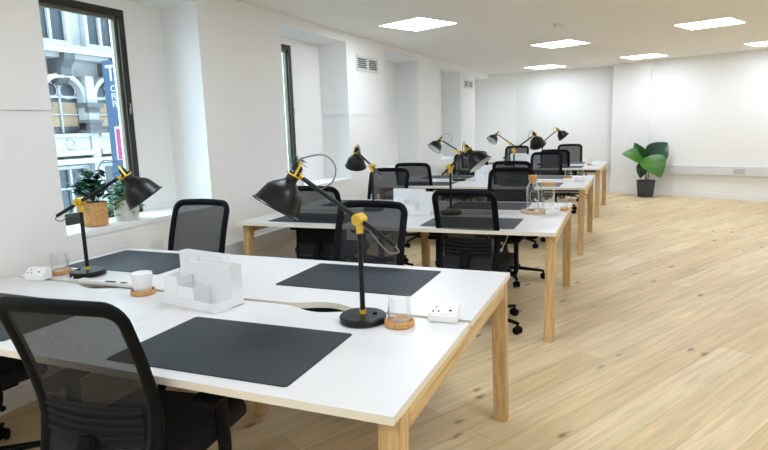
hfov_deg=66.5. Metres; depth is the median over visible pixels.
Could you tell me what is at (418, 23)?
recessed light
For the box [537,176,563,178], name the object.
desk pad
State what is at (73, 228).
window
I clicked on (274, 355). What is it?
desk pad
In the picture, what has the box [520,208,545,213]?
trivet
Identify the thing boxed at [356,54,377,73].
air vent
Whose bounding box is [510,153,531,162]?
desk organizer
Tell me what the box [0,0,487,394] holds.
wall
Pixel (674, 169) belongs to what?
trunking
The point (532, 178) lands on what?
carafe
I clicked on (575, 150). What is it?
office chair
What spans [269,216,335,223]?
desk pad
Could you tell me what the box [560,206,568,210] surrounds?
cork coaster
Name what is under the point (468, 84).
air vent
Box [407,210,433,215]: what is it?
tray
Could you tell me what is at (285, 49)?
window
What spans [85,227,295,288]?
trunking
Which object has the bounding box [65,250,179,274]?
desk pad
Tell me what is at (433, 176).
desk pad
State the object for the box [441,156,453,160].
window
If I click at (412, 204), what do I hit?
pen cup
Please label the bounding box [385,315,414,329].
cork coaster
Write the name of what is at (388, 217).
office chair
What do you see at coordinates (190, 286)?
pen cup
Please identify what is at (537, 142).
desk lamp
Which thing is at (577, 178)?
box
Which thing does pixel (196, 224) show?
office chair
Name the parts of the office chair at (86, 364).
panel, backrest frame, seat, armrest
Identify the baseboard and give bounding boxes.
[0,383,36,415]
[593,186,767,201]
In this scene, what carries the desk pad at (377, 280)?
on the desk at (381, 375)
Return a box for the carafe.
[526,175,539,211]
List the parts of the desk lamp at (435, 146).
lamp shade, arm, post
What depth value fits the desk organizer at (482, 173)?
7.22 m
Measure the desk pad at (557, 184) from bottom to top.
0.003 m
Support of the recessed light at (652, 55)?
in the ceiling
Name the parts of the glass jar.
lid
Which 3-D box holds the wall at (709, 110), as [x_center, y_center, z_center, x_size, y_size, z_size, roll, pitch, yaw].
[5.107,-1.813,11.018,7.248,2.476,1.028,6,13,41]
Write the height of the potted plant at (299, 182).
0.307 m
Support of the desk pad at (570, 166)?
on the desk at (602, 167)
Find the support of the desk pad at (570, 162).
on the desk at (602, 167)
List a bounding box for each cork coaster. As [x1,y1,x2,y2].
[52,267,71,275]
[130,286,155,296]
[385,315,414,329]
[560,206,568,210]
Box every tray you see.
[163,294,242,313]
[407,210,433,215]
[433,190,578,192]
[476,178,487,181]
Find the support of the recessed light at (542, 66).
in the ceiling
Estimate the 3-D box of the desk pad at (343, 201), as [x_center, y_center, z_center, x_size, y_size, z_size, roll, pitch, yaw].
[-0.196,-0.204,5.484,0.660,0.003,0.435,2,10,21]
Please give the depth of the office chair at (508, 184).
5.58 m
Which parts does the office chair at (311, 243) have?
panel, backrest frame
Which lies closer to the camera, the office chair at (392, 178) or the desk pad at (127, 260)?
the desk pad at (127, 260)
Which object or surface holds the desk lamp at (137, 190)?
on the desk at (381, 375)
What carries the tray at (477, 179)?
on the desk organizer at (482, 173)
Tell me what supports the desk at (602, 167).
on the floor
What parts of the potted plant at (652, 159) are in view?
pot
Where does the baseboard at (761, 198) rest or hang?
attached to the wall at (709, 110)
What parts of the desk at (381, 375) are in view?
power strip, leg, leg, rail, leg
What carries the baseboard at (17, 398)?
attached to the wall at (206, 76)
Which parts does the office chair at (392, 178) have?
backrest frame, panel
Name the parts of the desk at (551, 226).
leg, rail, leg, leg, rail, leg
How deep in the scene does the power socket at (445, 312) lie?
2.10 m
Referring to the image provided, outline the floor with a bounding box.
[0,191,767,449]
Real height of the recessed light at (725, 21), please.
0.006 m
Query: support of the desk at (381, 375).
on the floor
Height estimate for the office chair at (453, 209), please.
1.009 m
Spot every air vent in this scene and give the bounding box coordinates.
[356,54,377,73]
[464,79,472,88]
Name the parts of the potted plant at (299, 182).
pot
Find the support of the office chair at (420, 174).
on the floor
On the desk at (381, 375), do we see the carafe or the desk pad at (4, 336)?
the desk pad at (4, 336)
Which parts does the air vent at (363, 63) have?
louvre panel, louvre panel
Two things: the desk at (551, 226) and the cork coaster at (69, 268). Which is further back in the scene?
the desk at (551, 226)
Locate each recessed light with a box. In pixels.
[378,17,457,30]
[524,65,565,68]
[531,39,589,47]
[619,53,668,58]
[672,17,746,29]
[744,41,767,46]
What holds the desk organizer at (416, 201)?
on the desk at (551, 226)
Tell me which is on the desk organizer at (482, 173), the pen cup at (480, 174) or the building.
the pen cup at (480, 174)
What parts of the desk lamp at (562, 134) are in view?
lamp shade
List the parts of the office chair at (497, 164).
panel, backrest frame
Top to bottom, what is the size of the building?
10.200 m
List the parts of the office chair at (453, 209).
armrest, panel, backrest frame, seat, armrest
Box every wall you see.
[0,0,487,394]
[488,49,767,195]
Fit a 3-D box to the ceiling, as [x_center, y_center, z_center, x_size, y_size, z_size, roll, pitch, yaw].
[3.678,-1.980,4.451,10.100,0.100,16.800,2,10,23]
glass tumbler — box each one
[50,253,68,271]
[387,295,411,322]
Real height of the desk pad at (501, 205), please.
0.003 m
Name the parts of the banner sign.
panel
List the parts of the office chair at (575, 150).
panel, backrest frame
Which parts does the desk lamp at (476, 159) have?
post, arm, lamp shade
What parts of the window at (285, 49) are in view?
sash, sill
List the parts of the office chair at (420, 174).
panel, backrest frame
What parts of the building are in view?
pane, pane, pane, balustrade, cornice, pane, pane, balustrade, pane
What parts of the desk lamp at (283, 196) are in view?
lamp shade, arm, post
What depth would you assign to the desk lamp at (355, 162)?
5.16 m
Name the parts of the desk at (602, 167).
leg, leg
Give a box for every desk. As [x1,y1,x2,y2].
[0,248,509,449]
[238,199,571,342]
[408,175,593,254]
[444,162,606,217]
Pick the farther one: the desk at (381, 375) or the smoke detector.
the smoke detector
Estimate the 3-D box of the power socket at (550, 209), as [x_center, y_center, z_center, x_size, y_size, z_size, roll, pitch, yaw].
[1.296,-0.118,4.501,0.106,0.058,0.070,1,10,19]
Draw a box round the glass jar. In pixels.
[540,182,554,207]
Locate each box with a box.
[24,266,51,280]
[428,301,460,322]
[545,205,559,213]
[575,176,584,181]
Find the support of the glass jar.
on the desk at (551, 226)
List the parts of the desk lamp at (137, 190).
post, arm, lamp shade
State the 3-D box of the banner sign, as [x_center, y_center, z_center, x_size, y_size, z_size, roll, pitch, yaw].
[-2.367,-0.686,5.562,0.585,1.730,0.027,2,10,23]
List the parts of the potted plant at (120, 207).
pot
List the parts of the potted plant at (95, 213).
pot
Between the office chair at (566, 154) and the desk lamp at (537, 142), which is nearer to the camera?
the desk lamp at (537, 142)
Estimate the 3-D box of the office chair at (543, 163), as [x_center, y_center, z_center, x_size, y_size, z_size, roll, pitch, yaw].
[2.215,-0.502,8.178,0.709,1.009,0.706,2,10,23]
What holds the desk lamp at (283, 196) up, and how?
on the desk at (381, 375)
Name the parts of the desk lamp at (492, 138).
lamp shade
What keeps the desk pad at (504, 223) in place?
on the desk at (551, 226)
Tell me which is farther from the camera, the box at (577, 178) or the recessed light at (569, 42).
the recessed light at (569, 42)
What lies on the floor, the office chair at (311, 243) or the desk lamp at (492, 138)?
the office chair at (311, 243)
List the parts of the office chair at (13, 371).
armrest, height lever, seat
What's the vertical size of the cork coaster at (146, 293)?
0.021 m
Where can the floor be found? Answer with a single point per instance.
(660, 342)
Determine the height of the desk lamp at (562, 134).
0.615 m
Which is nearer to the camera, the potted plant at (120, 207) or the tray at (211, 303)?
the tray at (211, 303)
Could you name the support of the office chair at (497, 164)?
on the floor
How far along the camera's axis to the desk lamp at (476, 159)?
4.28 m
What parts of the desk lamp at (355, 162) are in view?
lamp shade, arm, post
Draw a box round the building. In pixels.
[39,7,115,213]
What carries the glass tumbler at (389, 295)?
on the cork coaster at (400, 322)
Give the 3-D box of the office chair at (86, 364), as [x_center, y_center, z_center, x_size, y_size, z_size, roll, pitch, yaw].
[-0.791,0.636,1.938,0.707,1.009,0.711,1,10,16]
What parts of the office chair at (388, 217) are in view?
seat, panel, backrest frame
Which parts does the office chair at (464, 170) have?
backrest frame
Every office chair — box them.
[0,296,246,449]
[0,356,40,449]
[157,199,229,389]
[290,186,341,308]
[302,200,407,311]
[367,168,413,265]
[395,163,434,247]
[428,190,525,334]
[453,153,474,174]
[487,167,544,287]
[492,161,545,248]
[504,145,528,160]
[530,152,565,201]
[541,149,577,213]
[553,144,587,201]
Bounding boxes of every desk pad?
[0,293,39,340]
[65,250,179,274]
[140,317,351,386]
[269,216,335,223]
[276,263,440,295]
[341,200,393,202]
[420,218,522,228]
[432,175,474,178]
[433,182,456,185]
[497,202,531,209]
[535,182,562,186]
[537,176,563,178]
[562,166,583,167]
[570,162,585,163]
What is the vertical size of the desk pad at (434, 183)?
0.003 m
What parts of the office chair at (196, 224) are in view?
panel, backrest frame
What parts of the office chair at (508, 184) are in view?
panel, backrest frame, seat, armrest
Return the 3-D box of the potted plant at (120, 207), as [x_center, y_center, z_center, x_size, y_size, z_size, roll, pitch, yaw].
[-1.749,-0.182,3.953,0.279,0.295,0.272,2,10,23]
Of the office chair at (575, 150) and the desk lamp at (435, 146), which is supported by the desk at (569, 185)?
the desk lamp at (435, 146)
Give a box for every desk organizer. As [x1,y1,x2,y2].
[163,249,243,313]
[393,188,433,215]
[475,165,491,181]
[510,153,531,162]
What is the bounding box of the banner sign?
[101,60,123,196]
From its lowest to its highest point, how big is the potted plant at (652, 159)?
1.000 m
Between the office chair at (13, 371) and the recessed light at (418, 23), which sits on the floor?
the office chair at (13, 371)
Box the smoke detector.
[553,23,564,27]
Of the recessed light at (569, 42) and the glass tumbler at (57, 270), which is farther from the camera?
the recessed light at (569, 42)
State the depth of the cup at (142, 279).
2.57 m
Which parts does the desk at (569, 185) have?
leg, rail, leg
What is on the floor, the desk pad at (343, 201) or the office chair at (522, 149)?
the office chair at (522, 149)
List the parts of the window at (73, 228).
sash, sill, handle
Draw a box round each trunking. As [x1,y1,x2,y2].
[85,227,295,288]
[663,165,767,176]
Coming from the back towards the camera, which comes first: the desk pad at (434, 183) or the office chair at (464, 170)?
the office chair at (464, 170)
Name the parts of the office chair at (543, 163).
panel, backrest frame, seat, armrest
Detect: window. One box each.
[38,0,173,240]
[281,44,351,185]
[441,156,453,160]
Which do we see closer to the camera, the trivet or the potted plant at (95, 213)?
the potted plant at (95, 213)
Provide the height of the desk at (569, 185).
0.730 m
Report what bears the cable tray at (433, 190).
on the desk at (569, 185)
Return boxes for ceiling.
[237,0,767,73]
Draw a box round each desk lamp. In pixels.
[55,160,161,278]
[252,154,399,327]
[345,144,381,199]
[428,133,467,180]
[441,142,490,189]
[487,131,517,160]
[503,130,545,160]
[542,127,568,149]
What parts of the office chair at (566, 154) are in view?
backrest frame, panel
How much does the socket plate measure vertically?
0.090 m
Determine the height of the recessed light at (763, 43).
0.006 m
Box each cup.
[130,270,151,291]
[163,271,210,302]
[394,198,419,210]
[477,171,488,178]
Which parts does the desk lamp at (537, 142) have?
arm, lamp shade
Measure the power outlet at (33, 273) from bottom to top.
0.058 m
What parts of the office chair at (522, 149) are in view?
panel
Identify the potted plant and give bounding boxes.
[65,169,114,226]
[104,179,145,220]
[290,156,307,185]
[622,142,668,196]
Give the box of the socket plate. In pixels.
[733,169,744,173]
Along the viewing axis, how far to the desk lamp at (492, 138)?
9.77 m
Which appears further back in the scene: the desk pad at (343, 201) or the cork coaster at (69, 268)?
the desk pad at (343, 201)
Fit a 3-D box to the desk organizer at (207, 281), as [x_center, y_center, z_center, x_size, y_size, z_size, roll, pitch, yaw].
[-0.769,0.226,2.451,0.390,0.188,0.195,4,11,33]

